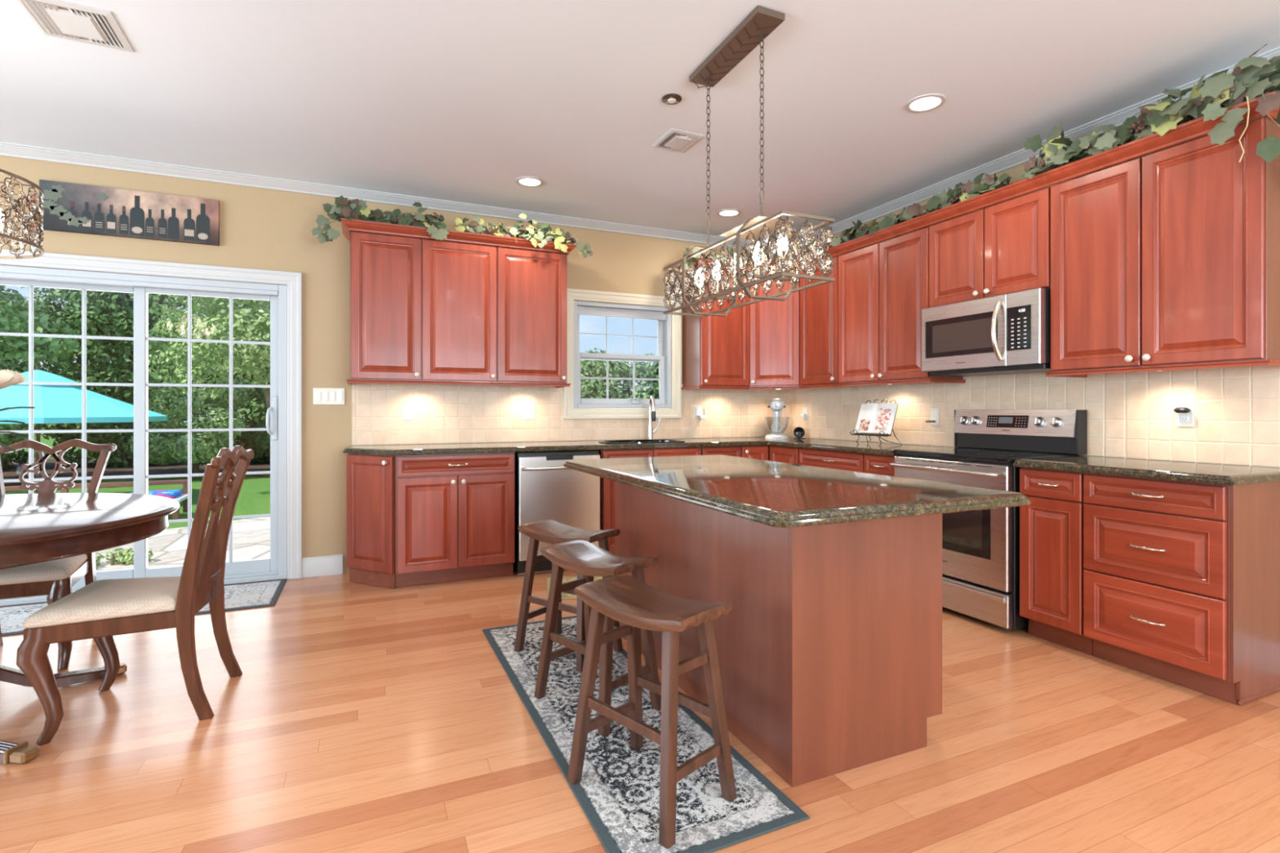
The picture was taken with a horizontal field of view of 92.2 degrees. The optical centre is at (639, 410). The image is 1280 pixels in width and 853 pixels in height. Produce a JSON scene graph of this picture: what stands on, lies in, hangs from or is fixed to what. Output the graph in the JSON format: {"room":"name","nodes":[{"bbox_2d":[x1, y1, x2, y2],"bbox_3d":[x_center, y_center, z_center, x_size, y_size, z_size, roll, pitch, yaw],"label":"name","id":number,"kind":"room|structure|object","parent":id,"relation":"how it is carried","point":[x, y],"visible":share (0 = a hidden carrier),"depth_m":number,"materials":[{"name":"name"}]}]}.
{"room":"kitchen","nodes":[
{"label":"kitchen","id":0,"kind":"room"},
{"bbox_2d":[0,155,779,573],"bbox_3d":[-2.687,-0.204,4.241,9.150,2.745,0.150,0,0,-24],"label":"wall","id":1,"kind":"structure","parent":0,"point":[260,228],"depth_m":4.33,"materials":[{"name":"beige paint"}]},
{"bbox_2d":[39,179,219,245],"bbox_3d":[-3.212,-1.243,3.909,0.908,0.297,0.030,0,0,-24],"label":"print","id":2,"kind":"object","parent":1,"relation":"attached to","point":[69,207],"visible":0.98,"depth_m":3.89,"materials":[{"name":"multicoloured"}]},
{"bbox_2d":[0,264,287,606],"bbox_3d":[-3.284,0.150,3.972,1.778,2.032,0.149,0,0,-24],"label":"door","id":3,"kind":"structure","parent":1,"relation":"in","point":[275,567],"depth_m":4.05,"materials":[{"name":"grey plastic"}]},
{"bbox_2d":[0,248,302,578],"bbox_3d":[-3.250,0.105,3.895,1.960,2.123,0.026,0,0,-24],"label":"trim","id":4,"kind":"structure","parent":1,"relation":"attached to","point":[293,280],"depth_m":4.25,"materials":[{"name":"grey wood"}]},
{"bbox_2d":[302,554,342,577],"bbox_3d":[-2.240,1.099,4.347,0.256,0.137,0.016,0,0,-24],"label":"baseboard","id":5,"kind":"structure","parent":1,"relation":"attached to","point":[312,566],"depth_m":4.34,"materials":[{"name":"grey"}]},
{"bbox_2d":[313,387,344,404],"bbox_3d":[-2.203,-0.099,4.366,0.200,0.118,0.010,0,0,-24],"label":"wall switch","id":6,"kind":"object","parent":1,"relation":"attached to","point":[322,396],"visible":1,"depth_m":4.36,"materials":[{"name":"beige plastic"}]},
{"bbox_2d":[402,404,413,420],"bbox_3d":[-1.721,0.015,4.570,0.072,0.118,0.009,0,0,-24],"label":"wall outlet","id":7,"kind":"object","parent":1,"relation":"attached to","point":[407,409],"visible":1,"depth_m":4.57,"materials":[{"name":"beige plastic"}]},
{"bbox_2d":[405,413,410,417],"bbox_3d":[-1.720,0.035,4.568,0.034,0.028,0.003,0,0,-24],"label":"socket","id":8,"kind":"object","parent":7,"relation":"attached to","point":[407,415],"depth_m":4.57,"materials":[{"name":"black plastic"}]},
{"bbox_2d":[340,217,576,387],"bbox_3d":[-1.303,-0.723,4.554,1.623,1.081,0.390,0,0,-24],"label":"upper cabinet","id":9,"kind":"object","parent":1,"relation":"attached to","point":[428,311],"visible":1,"depth_m":4.39,"materials":[{"name":"brown wood"}]},
{"bbox_2d":[311,195,452,244],"bbox_3d":[-1.752,-1.278,4.247,0.905,0.372,0.275,0,0,-24],"label":"ivy garland","id":10,"kind":"object","parent":9,"relation":"on","point":[357,209],"visible":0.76,"depth_m":4.16,"materials":[{"name":"green plant"}]},
{"bbox_2d":[454,213,592,258],"bbox_3d":[-0.852,-1.317,4.623,1.037,0.296,0.227,0,0,-18],"label":"ivy garland","id":11,"kind":"object","parent":9,"relation":"on","point":[543,233],"visible":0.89,"depth_m":4.58,"materials":[{"name":"green plant"}]},
{"bbox_2d":[525,404,533,419],"bbox_3d":[-0.883,0.013,4.941,0.072,0.118,0.009,0,0,-24],"label":"wall outlet","id":12,"kind":"object","parent":1,"relation":"attached to","point":[529,408],"visible":1,"depth_m":4.94,"materials":[{"name":"beige plastic"}]},
{"bbox_2d":[351,382,783,445],"bbox_3d":[-0.343,0.011,5.190,3.776,0.485,0.008,0,0,-24],"label":"backsplash","id":13,"kind":"structure","parent":1,"relation":"attached to","point":[442,413],"depth_m":4.89,"materials":[{"name":"tile"}]},
{"bbox_2d":[573,300,671,408],"bbox_3d":[-0.163,-0.464,5.345,0.908,0.893,0.150,0,0,-24],"label":"window","id":14,"kind":"structure","parent":1,"relation":"in","point":[663,357],"depth_m":5.34,"materials":[{"name":"grey plastic"}]},
{"bbox_2d":[563,288,681,419],"bbox_3d":[-0.132,-0.464,5.274,1.090,1.075,0.026,0,0,-24],"label":"trim","id":15,"kind":"structure","parent":1,"relation":"attached to","point":[570,412],"depth_m":5.25,"materials":[{"name":"beige wood"}]},
{"bbox_2d":[0,46,1279,252],"bbox_3d":[-1.108,-1.545,0.483,8.999,0.061,7.999,0,0,-24],"label":"trim","id":16,"kind":"structure","parent":1,"relation":"attached to","point":[1117,118],"depth_m":4.21,"materials":[{"name":"grey"}]},
{"bbox_2d":[693,405,701,418],"bbox_3d":[0.520,0.015,5.561,0.072,0.118,0.009,0,0,-24],"label":"wall outlet","id":17,"kind":"object","parent":1,"relation":"attached to","point":[695,406],"visible":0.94,"depth_m":5.55,"materials":[{"name":"beige plastic"}]},
{"bbox_2d":[695,406,706,418],"bbox_3d":[0.553,0.024,5.534,0.093,0.110,0.065,0,0,-24],"label":"plug","id":18,"kind":"object","parent":17,"relation":"attached to","point":[699,410],"visible":1,"depth_m":5.52,"materials":[{"name":"white plastic"}]},
{"bbox_2d":[681,268,750,390],"bbox_3d":[0.671,-0.695,5.440,0.517,1.024,0.366,0,0,-24],"label":"upper cabinet","id":19,"kind":"object","parent":1,"relation":"attached to","point":[716,349],"visible":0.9,"depth_m":5.32,"materials":[{"name":"brown wood"}]},
{"bbox_2d":[680,245,752,275],"bbox_3d":[0.650,-1.270,5.321,0.708,0.288,0.218,0,0,-24],"label":"ivy garland","id":20,"kind":"object","parent":19,"relation":"on","point":[705,255],"visible":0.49,"depth_m":5.24,"materials":[{"name":"green plant"}]},
{"bbox_2d":[677,91,1279,275],"bbox_3d":[1.709,-1.232,4.123,0.737,0.063,3.840,0,0,-37],"label":"crown molding","id":21,"kind":"structure","parent":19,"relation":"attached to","point":[1196,128],"depth_m":3.25,"materials":[{"name":"brown wood"}]},
{"bbox_2d":[0,0,1279,243],"bbox_3d":[-1.108,-1.627,0.483,9.300,0.100,8.300,0,0,-24],"label":"ceiling","id":22,"kind":"structure","parent":0,"point":[454,100],"depth_m":3.02,"materials":[{"name":"white paint"}]},
{"bbox_2d":[0,168,44,259],"bbox_3d":[-2.600,-1.086,2.251,0.607,0.979,0.607,0,0,-21],"label":"drum chandelier","id":23,"kind":"object","parent":22,"relation":"hanging from","point":[34,237],"visible":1,"depth_m":2.36,"materials":[{"name":"brown metal"}]},
{"bbox_2d":[17,0,134,52],"bbox_3d":[-2.292,-1.568,2.507,0.300,0.016,0.300,0,0,-26],"label":"ceiling vent","id":24,"kind":"object","parent":22,"relation":"in","point":[54,18],"visible":1,"depth_m":2.49,"materials":[{"name":"grey metal"}]},
{"bbox_2d":[515,176,544,186],"bbox_3d":[-0.759,-1.571,4.245,0.196,0.010,0.196,0,0,-24],"label":"recessed light","id":25,"kind":"object","parent":22,"relation":"in","point":[526,181],"visible":1,"depth_m":4.23,"materials":[{"name":"grey"}]},
{"bbox_2d":[662,93,681,104],"bbox_3d":[0.161,-1.568,3.116,0.100,0.016,0.100,0,0,-24],"label":"recessed light","id":26,"kind":"object","parent":22,"relation":"attached to","point":[668,99],"visible":1,"depth_m":3.10,"materials":[{"name":"brown metal"}]},
{"bbox_2d":[651,128,705,153],"bbox_3d":[0.223,-1.568,3.606,0.220,0.016,0.256,0,0,-25],"label":"ceiling vent","id":27,"kind":"object","parent":22,"relation":"in","point":[676,140],"visible":1,"depth_m":3.58,"materials":[{"name":"grey metal"}]},
{"bbox_2d":[716,208,741,217],"bbox_3d":[0.710,-1.571,4.917,0.196,0.010,0.196,0,0,-24],"label":"recessed light","id":28,"kind":"object","parent":22,"relation":"in","point":[726,212],"visible":1,"depth_m":4.90,"materials":[{"name":"grey"}]},
{"bbox_2d":[662,5,834,316],"bbox_3d":[0.427,-1.014,2.725,0.290,1.122,1.005,0,0,-24],"label":"linear chandelier","id":29,"kind":"object","parent":22,"relation":"hanging from","point":[762,21],"visible":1,"depth_m":2.55,"materials":[{"name":"brown metal"}]},
{"bbox_2d":[904,93,946,112],"bbox_3d":[1.464,-1.571,3.162,0.196,0.010,0.196,0,0,-24],"label":"recessed light","id":30,"kind":"object","parent":22,"relation":"in","point":[926,102],"visible":1,"depth_m":3.15,"materials":[{"name":"grey"}]},
{"bbox_2d":[0,569,1279,852],"bbox_3d":[-1.108,1.218,0.483,9.300,0.100,8.300,0,0,-24],"label":"floor","id":31,"kind":"structure","parent":0,"point":[358,717],"depth_m":2.10,"materials":[{"name":"brown wood"}]},
{"bbox_2d":[0,439,116,670],"bbox_3d":[-2.900,0.663,2.905,0.517,1.027,0.606,0,0,-24],"label":"dining chair","id":32,"kind":"object","parent":31,"relation":"on","point":[55,579],"visible":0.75,"depth_m":3.02,"materials":[{"name":"brown wood"}]},
{"bbox_2d":[0,554,87,585],"bbox_3d":[-2.872,0.724,2.842,0.495,0.064,0.432,0,0,-24],"label":"seat cushion","id":33,"kind":"object","parent":32,"relation":"on","point":[59,571],"depth_m":2.74,"materials":[{"name":"fabric"}]},
{"bbox_2d":[0,493,179,764],"bbox_3d":[-2.865,0.787,2.232,1.989,0.758,1.668,0,0,-24],"label":"dining table","id":34,"kind":"object","parent":31,"relation":"on","point":[35,528],"visible":0.82,"depth_m":2.34,"materials":[{"name":"brown wood"}]},
{"bbox_2d":[0,368,35,452],"bbox_3d":[-2.627,0.096,2.323,0.391,0.624,0.427,0,0,31],"label":"flower arrangement","id":35,"kind":"object","parent":34,"relation":"on","point":[8,378],"visible":1,"depth_m":2.38,"materials":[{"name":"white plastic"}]},
{"bbox_2d":[16,445,253,745],"bbox_3d":[-1.946,0.663,2.446,0.606,1.027,0.517,0,0,-19],"label":"dining chair","id":36,"kind":"object","parent":31,"relation":"on","point":[101,610],"visible":1,"depth_m":2.32,"materials":[{"name":"brown wood"}]},
{"bbox_2d":[22,576,180,628],"bbox_3d":[-2.010,0.724,2.423,0.432,0.064,0.495,0,0,-19],"label":"seat cushion","id":37,"kind":"object","parent":36,"relation":"on","point":[110,601],"depth_m":2.28,"materials":[{"name":"fabric"}]},
{"bbox_2d":[0,578,286,635],"bbox_3d":[-3.020,1.164,3.645,1.560,0.008,0.620,0,0,-24],"label":"rug","id":38,"kind":"object","parent":31,"relation":"on","point":[241,596],"visible":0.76,"depth_m":3.70,"materials":[{"name":"grey fabric"}]},
{"bbox_2d":[346,453,395,588],"bbox_3d":[-1.841,0.731,4.208,0.296,0.872,0.588,0,0,-24],"label":"base cabinet","id":39,"kind":"object","parent":31,"relation":"on","point":[370,478],"visible":0.98,"depth_m":4.07,"materials":[{"name":"brown wood"}]},
{"bbox_2d":[395,452,515,587],"bbox_3d":[-1.338,0.731,4.401,0.777,0.872,0.640,0,0,-24],"label":"base cabinet","id":40,"kind":"object","parent":31,"relation":"on","point":[455,513],"visible":0.98,"depth_m":4.14,"materials":[{"name":"brown wood"}]},
{"bbox_2d":[342,436,946,456],"bbox_3d":[0.035,0.273,4.273,3.825,0.037,1.972,0,0,-24],"label":"countertop","id":41,"kind":"structure","parent":40,"relation":"on","point":[864,447],"depth_m":4.47,"materials":[{"name":"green stone"}]},
{"bbox_2d":[598,439,684,443],"bbox_3d":[0.018,0.344,4.961,0.710,0.194,0.430,0,0,-24],"label":"sink","id":42,"kind":"object","parent":41,"relation":"in","point":[639,441],"visible":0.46,"depth_m":5.10,"materials":[{"name":"black metal"}]},
{"bbox_2d":[647,395,660,439],"bbox_3d":[0.102,0.065,5.234,0.109,0.376,0.175,0,0,19],"label":"faucet","id":43,"kind":"object","parent":41,"relation":"on","point":[651,402],"visible":0.94,"depth_m":5.25,"materials":[{"name":"silver metal"}]},
{"bbox_2d":[764,398,793,439],"bbox_3d":[1.240,0.073,5.577,0.272,0.362,0.300,0,0,-28],"label":"stand mixer","id":44,"kind":"object","parent":41,"relation":"on","point":[776,405],"visible":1,"depth_m":5.50,"materials":[{"name":"white plastic"}]},
{"bbox_2d":[764,416,793,434],"bbox_3d":[1.235,0.136,5.539,0.227,0.153,0.212,0,0,-24],"label":"bowl","id":45,"kind":"object","parent":44,"relation":"on","point":[777,427],"depth_m":5.55,"materials":[{"name":"clear glass"}]},
{"bbox_2d":[793,426,804,438],"bbox_3d":[1.432,0.202,5.538,0.100,0.104,0.075,0,0,26],"label":"round dish","id":46,"kind":"object","parent":41,"relation":"on","point":[798,432],"visible":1,"depth_m":5.54,"materials":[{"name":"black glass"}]},
{"bbox_2d":[793,413,805,437],"bbox_3d":[1.439,0.141,5.628,0.150,0.224,0.049,0,0,-13],"label":"power cord","id":47,"kind":"object","parent":41,"relation":"on","point":[802,415],"visible":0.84,"depth_m":5.63,"materials":[{"name":"white plastic"}]},
{"bbox_2d":[849,399,901,445],"bbox_3d":[1.749,0.085,4.561,0.183,0.335,0.336,0,0,-30],"label":"cookbook stand","id":48,"kind":"object","parent":41,"relation":"on","point":[856,433],"visible":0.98,"depth_m":4.52,"materials":[{"name":"black metal"}]},
{"bbox_2d":[854,403,898,434],"bbox_3d":[1.738,0.061,4.555,0.100,0.227,0.330,0,0,-30],"label":"cookbook","id":49,"kind":"object","parent":48,"relation":"on","point":[873,418],"visible":0.98,"depth_m":4.53,"materials":[{"name":"white paper"}]},
{"bbox_2d":[858,419,870,431],"bbox_3d":[1.679,0.112,4.610,0.012,0.090,0.095,23,-11,-28],"label":"picture","id":50,"kind":"object","parent":49,"relation":"attached to","point":[864,424],"depth_m":4.60},
{"bbox_2d":[875,408,892,430],"bbox_3d":[1.770,0.065,4.484,0.012,0.170,0.095,23,-11,-28],"label":"picture","id":51,"kind":"object","parent":49,"relation":"attached to","point":[883,420],"depth_m":4.48},
{"bbox_2d":[513,449,599,575],"bbox_3d":[-0.675,0.734,4.662,0.604,0.862,0.666,0,0,-24],"label":"dishwasher","id":52,"kind":"object","parent":31,"relation":"on","point":[545,489],"visible":0.63,"depth_m":4.40,"materials":[{"name":"silver metal"}]},
{"bbox_2d":[546,576,602,599],"bbox_3d":[-0.261,1.164,4.083,0.700,0.008,0.500,0,0,-10],"label":"floor mat","id":53,"kind":"object","parent":31,"relation":"on","point":[565,596],"visible":0.24,"depth_m":4.15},
{"bbox_2d":[482,615,809,852],"bbox_3d":[-0.175,1.164,2.514,0.580,0.008,1.920,0,0,-25],"label":"runner rug","id":54,"kind":"object","parent":31,"relation":"on","point":[617,791],"visible":0.77,"depth_m":1.97,"materials":[{"name":"grey fabric"}]},
{"bbox_2d":[514,519,622,672],"bbox_3d":[-0.345,0.861,2.974,0.455,0.598,0.311,0,0,35],"label":"bar stool","id":55,"kind":"object","parent":54,"relation":"on","point":[550,531],"visible":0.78,"depth_m":2.96,"materials":[{"name":"brown wood"}]},
{"bbox_2d":[533,540,661,736],"bbox_3d":[-0.169,0.861,2.451,0.311,0.598,0.455,0,0,-44],"label":"bar stool","id":56,"kind":"object","parent":54,"relation":"on","point":[584,557],"visible":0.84,"depth_m":2.40,"materials":[{"name":"brown wood"}]},
{"bbox_2d":[567,574,737,848],"bbox_3d":[0.031,0.861,1.889,0.311,0.598,0.455,0,0,-45],"label":"bar stool","id":57,"kind":"object","parent":54,"relation":"on","point":[625,599],"visible":1,"depth_m":1.83,"materials":[{"name":"brown wood"}]},
{"bbox_2d":[600,447,701,553],"bbox_3d":[-0.008,0.731,4.990,0.840,0.872,0.639,0,0,-24],"label":"base cabinet","id":58,"kind":"object","parent":31,"relation":"on","point":[606,486],"visible":0.12,"depth_m":4.60,"materials":[{"name":"brown wood"}]},
{"bbox_2d":[700,445,741,457],"bbox_3d":[0.550,0.731,5.236,0.372,0.872,0.640,0,0,-24],"label":"base cabinet","id":59,"kind":"object","parent":31,"relation":"on","point":[726,451],"visible":0.13,"depth_m":4.98,"materials":[{"name":"brown wood"}]},
{"bbox_2d":[740,445,800,464],"bbox_3d":[1.189,0.731,5.332,0.871,0.872,0.982,0,0,-24],"label":"base cabinet","id":60,"kind":"object","parent":31,"relation":"on","point":[771,453],"visible":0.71,"depth_m":5.07,"materials":[{"name":"brown wood"}]},
{"bbox_2d":[614,481,942,786],"bbox_3d":[0.487,0.731,2.736,0.696,0.873,1.500,0,0,-24],"label":"kitchen island","id":61,"kind":"object","parent":31,"relation":"on","point":[829,644],"visible":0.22,"depth_m":2.07,"materials":[{"name":"brown wood"}]},
{"bbox_2d":[563,454,1031,528],"bbox_3d":[0.409,0.273,2.537,0.965,0.037,1.840,0,0,-24],"label":"island countertop","id":62,"kind":"structure","parent":61,"relation":"on","point":[774,494],"depth_m":1.98,"materials":[{"name":"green stone"}]},
{"bbox_2d":[798,448,866,472],"bbox_3d":[1.635,0.731,4.611,0.640,0.872,0.691,0,0,-24],"label":"drawer","id":63,"kind":"object","parent":31,"relation":"on","point":[849,461],"visible":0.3,"depth_m":4.45,"materials":[{"name":"brown wood"}]},
{"bbox_2d":[864,453,894,476],"bbox_3d":[1.835,0.731,4.158,0.640,0.872,0.293,0,0,-24],"label":"base cabinet","id":64,"kind":"object","parent":31,"relation":"on","point":[873,464],"visible":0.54,"depth_m":4.05,"materials":[{"name":"brown wood"}]},
{"bbox_2d":[888,409,1087,629],"bbox_3d":[2.004,0.568,3.641,0.706,1.142,0.784,0,0,-24],"label":"range","id":65,"kind":"object","parent":31,"relation":"on","point":[980,548],"visible":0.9,"depth_m":3.42,"materials":[{"name":"silver metal"}]},
{"bbox_2d":[893,447,1079,462],"bbox_3d":[2.014,0.260,3.644,0.590,0.026,0.770,0,0,-24],"label":"cooktop","id":66,"kind":"object","parent":65,"relation":"in","point":[956,455],"depth_m":3.55,"materials":[{"name":"black glass"}]},
{"bbox_2d":[1019,467,1093,655],"bbox_3d":[2.277,0.731,3.157,0.640,0.872,0.309,0,0,-24],"label":"base cabinet","id":67,"kind":"object","parent":31,"relation":"on","point":[1051,568],"visible":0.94,"depth_m":3.03,"materials":[{"name":"brown wood"}]},
{"bbox_2d":[1083,473,1279,705],"bbox_3d":[2.451,0.731,2.764,0.640,0.872,0.546,0,0,-24],"label":"base cabinet","id":68,"kind":"object","parent":31,"relation":"on","point":[1181,580],"visible":0.98,"depth_m":2.55,"materials":[{"name":"brown wood"}]},
{"bbox_2d":[1013,456,1279,485],"bbox_3d":[2.388,0.273,2.895,0.635,0.037,0.884,0,0,-24],"label":"countertop","id":69,"kind":"structure","parent":68,"relation":"on","point":[1199,473],"depth_m":2.71,"materials":[{"name":"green stone"}]},
{"bbox_2d":[786,69,1276,467],"bbox_3d":[3.076,-0.204,2.333,0.150,2.745,8.000,0,0,-24],"label":"wall","id":70,"kind":"structure","parent":0,"point":[1015,172],"depth_m":3.85,"materials":[{"name":"beige paint"}]},
{"bbox_2d":[748,268,801,389],"bbox_3d":[1.238,-0.695,5.523,0.628,1.024,0.671,0,0,-24],"label":"upper cabinet","id":71,"kind":"object","parent":70,"relation":"attached to","point":[775,325],"visible":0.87,"depth_m":5.30,"materials":[{"name":"brown wood"}]},
{"bbox_2d":[802,406,808,419],"bbox_3d":[1.513,0.029,5.649,0.009,0.118,0.072,0,0,-24],"label":"wall outlet","id":72,"kind":"object","parent":70,"relation":"attached to","point":[805,410],"visible":1,"depth_m":5.63,"materials":[{"name":"beige plastic"}]},
{"bbox_2d":[799,255,839,388],"bbox_3d":[1.582,-0.695,5.069,0.366,1.024,0.463,0,0,-24],"label":"upper cabinet","id":73,"kind":"object","parent":70,"relation":"attached to","point":[819,304],"visible":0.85,"depth_m":4.99,"materials":[{"name":"brown wood"}]},
{"bbox_2d":[837,226,965,386],"bbox_3d":[1.851,-0.695,4.459,0.366,1.024,0.868,0,0,-24],"label":"upper cabinet","id":74,"kind":"object","parent":70,"relation":"attached to","point":[883,286],"visible":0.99,"depth_m":4.36,"materials":[{"name":"brown wood"}]},
{"bbox_2d":[800,172,1017,257],"bbox_3d":[1.777,-1.338,4.331,0.283,0.218,1.794,0,0,-24],"label":"ivy garland","id":75,"kind":"object","parent":74,"relation":"on","point":[977,187],"visible":0.68,"depth_m":3.96,"materials":[{"name":"green plant"}]},
{"bbox_2d":[930,408,938,425],"bbox_3d":[2.083,0.049,4.359,0.009,0.118,0.072,0,0,-24],"label":"wall outlet","id":76,"kind":"object","parent":70,"relation":"attached to","point":[934,412],"visible":0.96,"depth_m":4.35,"materials":[{"name":"beige plastic"}]},
{"bbox_2d":[928,186,1051,307],"bbox_3d":[2.176,-0.933,3.725,0.366,0.547,0.778,0,0,-24],"label":"upper cabinet","id":77,"kind":"object","parent":70,"relation":"attached to","point":[1004,247],"visible":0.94,"depth_m":3.60,"materials":[{"name":"brown wood"}]},
{"bbox_2d":[921,287,1052,376],"bbox_3d":[2.129,-0.440,3.702,0.466,0.430,0.770,0,0,-24],"label":"microwave","id":78,"kind":"object","parent":77,"relation":"attached to","point":[1010,333],"visible":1,"depth_m":3.56,"materials":[{"name":"silver metal"}]},
{"bbox_2d":[783,365,1279,467],"bbox_3d":[2.126,-0.014,4.285,0.008,0.535,3.660,0,0,-24],"label":"backsplash","id":79,"kind":"structure","parent":70,"relation":"attached to","point":[1131,415],"depth_m":3.32,"materials":[{"name":"tile"}]},
{"bbox_2d":[1044,115,1279,377],"bbox_3d":[2.509,-0.695,2.971,0.366,1.024,0.910,0,0,-24],"label":"upper cabinet","id":80,"kind":"object","parent":70,"relation":"attached to","point":[1168,259],"visible":1,"depth_m":2.80,"materials":[{"name":"brown wood"}]},
{"bbox_2d":[1021,44,1279,179],"bbox_3d":[2.391,-1.212,2.874,0.338,0.617,1.220,0,0,-24],"label":"ivy garland","id":81,"kind":"object","parent":80,"relation":"on","point":[1252,77],"visible":0.92,"depth_m":2.69,"materials":[{"name":"green plant"}]},
{"bbox_2d":[1176,403,1194,426],"bbox_3d":[2.673,0.024,3.024,0.009,0.118,0.072,0,0,-24],"label":"wall outlet","id":82,"kind":"object","parent":70,"relation":"attached to","point":[1183,420],"visible":0.82,"depth_m":3.02,"materials":[{"name":"beige plastic"}]},
{"bbox_2d":[1173,407,1191,413],"bbox_3d":[2.650,0.000,3.013,0.040,0.027,0.060,0,0,-24],"label":"plug","id":83,"kind":"object","parent":82,"relation":"attached to","point":[1178,410],"visible":1,"depth_m":3.00,"materials":[{"name":"black plastic"}]},
{"bbox_2d":[1180,416,1188,422],"bbox_3d":[2.671,0.043,3.023,0.003,0.028,0.034,0,0,-24],"label":"socket","id":84,"kind":"object","parent":82,"relation":"attached to","point":[1183,419],"depth_m":3.02,"materials":[{"name":"white plastic"}]},
{"label":"outside","id":85,"kind":"structure","parent":0,"visible":0},
{"bbox_2d":[4,422,270,528],"bbox_3d":[-14.813,1.354,42.620,120.000,0.070,79.840,0,0,-24],"label":"ground","id":86,"kind":"structure","parent":85,"point":[254,497],"depth_m":10.06,"materials":[{"name":"green plant"}]},
{"bbox_2d":[0,285,35,468],"bbox_3d":[-14.531,-1.627,12.921,2.532,6.122,2.722,0,0,-24],"label":"evergreen tree","id":87,"kind":"object","parent":86,"relation":"on","point":[5,462],"visible":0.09,"depth_m":13.51,"materials":[{"name":"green plant"}]},
{"bbox_2d":[0,284,81,458],"bbox_3d":[-11.473,-1.263,10.133,3.467,5.306,3.018,0,0,32],"label":"tree","id":88,"kind":"object","parent":86,"relation":"on","point":[16,316],"visible":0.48,"depth_m":10.52,"materials":[{"name":"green plant"}]},
{"bbox_2d":[0,366,167,493],"bbox_3d":[-8.123,0.348,8.316,2.587,1.880,2.587,0,0,-24],"label":"patio umbrella","id":89,"kind":"object","parent":86,"relation":"on","point":[53,404],"visible":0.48,"depth_m":7.92,"materials":[{"name":"teal fabric"}]},
{"bbox_2d":[4,479,187,518],"bbox_3d":[-6.747,1.083,7.082,2.520,0.410,0.530,0,0,-24],"label":"garden bench","id":90,"kind":"object","parent":86,"relation":"on","point":[183,497],"visible":0.25,"depth_m":7.51,"materials":[{"name":"brown"}]},
{"bbox_2d":[128,488,182,498],"bbox_3d":[-5.879,1.023,7.444,0.500,0.069,0.410,0,0,-24],"label":"towel","id":91,"kind":"object","parent":90,"relation":"on","point":[171,494],"visible":0.52,"depth_m":7.39,"materials":[{"name":"blue fabric"}]},
{"bbox_2d":[1,286,208,443],"bbox_3d":[-15.403,-1.939,17.730,4.063,6.667,4.707,0,0,38],"label":"leafy tree","id":92,"kind":"object","parent":86,"relation":"on","point":[53,295],"visible":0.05,"depth_m":16.54,"materials":[{"name":"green plant"}]},
{"bbox_2d":[41,288,186,466],"bbox_3d":[-12.092,-1.773,14.162,2.858,6.428,2.659,0,0,-8],"label":"evergreen tree","id":93,"kind":"object","parent":86,"relation":"on","point":[113,319],"visible":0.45,"depth_m":13.68,"materials":[{"name":"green plant"}]},
{"bbox_2d":[2,455,270,486],"bbox_3d":[-6.998,1.298,15.045,24.000,0.060,8.600,0,0,-24],"label":"garden bed","id":94,"kind":"object","parent":86,"relation":"on","point":[180,468],"visible":0.09,"depth_m":12.95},
{"bbox_2d":[580,351,658,399],"bbox_3d":[-1.375,0.011,15.234,7.109,2.985,1.726,0,0,-24],"label":"hedge","id":95,"kind":"object","parent":94,"relation":"on","point":[589,388],"visible":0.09,"depth_m":15.35,"materials":[{"name":"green plant"}]},
{"bbox_2d":[95,516,270,571],"bbox_3d":[-4.604,1.312,5.919,17.000,0.053,4.430,0,0,-24],"label":"patio","id":96,"kind":"structure","parent":86,"relation":"on","point":[251,536],"depth_m":5.81,"materials":[{"name":"beige stone"}]},
{"bbox_2d":[95,547,153,565],"bbox_3d":[-4.390,1.234,5.139,0.531,0.152,0.313,0,0,-34],"label":"shrub","id":97,"kind":"object","parent":96,"relation":"on","point":[125,556],"visible":0.44,"depth_m":5.13,"materials":[{"name":"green plant"}]},
{"bbox_2d":[128,312,255,478],"bbox_3d":[-8.630,-0.294,11.895,2.150,3.290,1.871,0,0,-25],"label":"tree","id":98,"kind":"object","parent":86,"relation":"on","point":[205,445],"visible":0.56,"depth_m":11.60,"materials":[{"name":"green plant"}]},
{"bbox_2d":[129,293,270,426],"bbox_3d":[-5.723,-0.634,9.325,3.185,4.054,2.570,0,0,-22],"label":"birch tree","id":99,"kind":"object","parent":86,"relation":"on","point":[256,357],"visible":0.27,"depth_m":8.72,"materials":[{"name":"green plant"}]},
{"bbox_2d":[186,298,270,465],"bbox_3d":[-9.418,-1.627,14.930,2.532,6.122,2.722,0,0,7],"label":"evergreen tree","id":100,"kind":"object","parent":86,"relation":"on","point":[252,411],"visible":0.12,"depth_m":14.29,"materials":[{"name":"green plant"}]},
{"bbox_2d":[251,362,270,452],"bbox_3d":[-7.123,-0.811,13.016,1.823,4.408,1.960,0,0,-36],"label":"evergreen tree","id":101,"kind":"object","parent":86,"relation":"on","point":[259,436],"visible":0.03,"depth_m":12.48,"materials":[{"name":"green plant"}]},
{"bbox_2d":[580,347,605,368],"bbox_3d":[-1.391,-0.214,17.367,1.361,3.205,0.959,0,0,-42],"label":"tree","id":102,"kind":"object","parent":86,"relation":"on","point":[595,348],"visible":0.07,"depth_m":17.63,"materials":[{"name":"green plant"}]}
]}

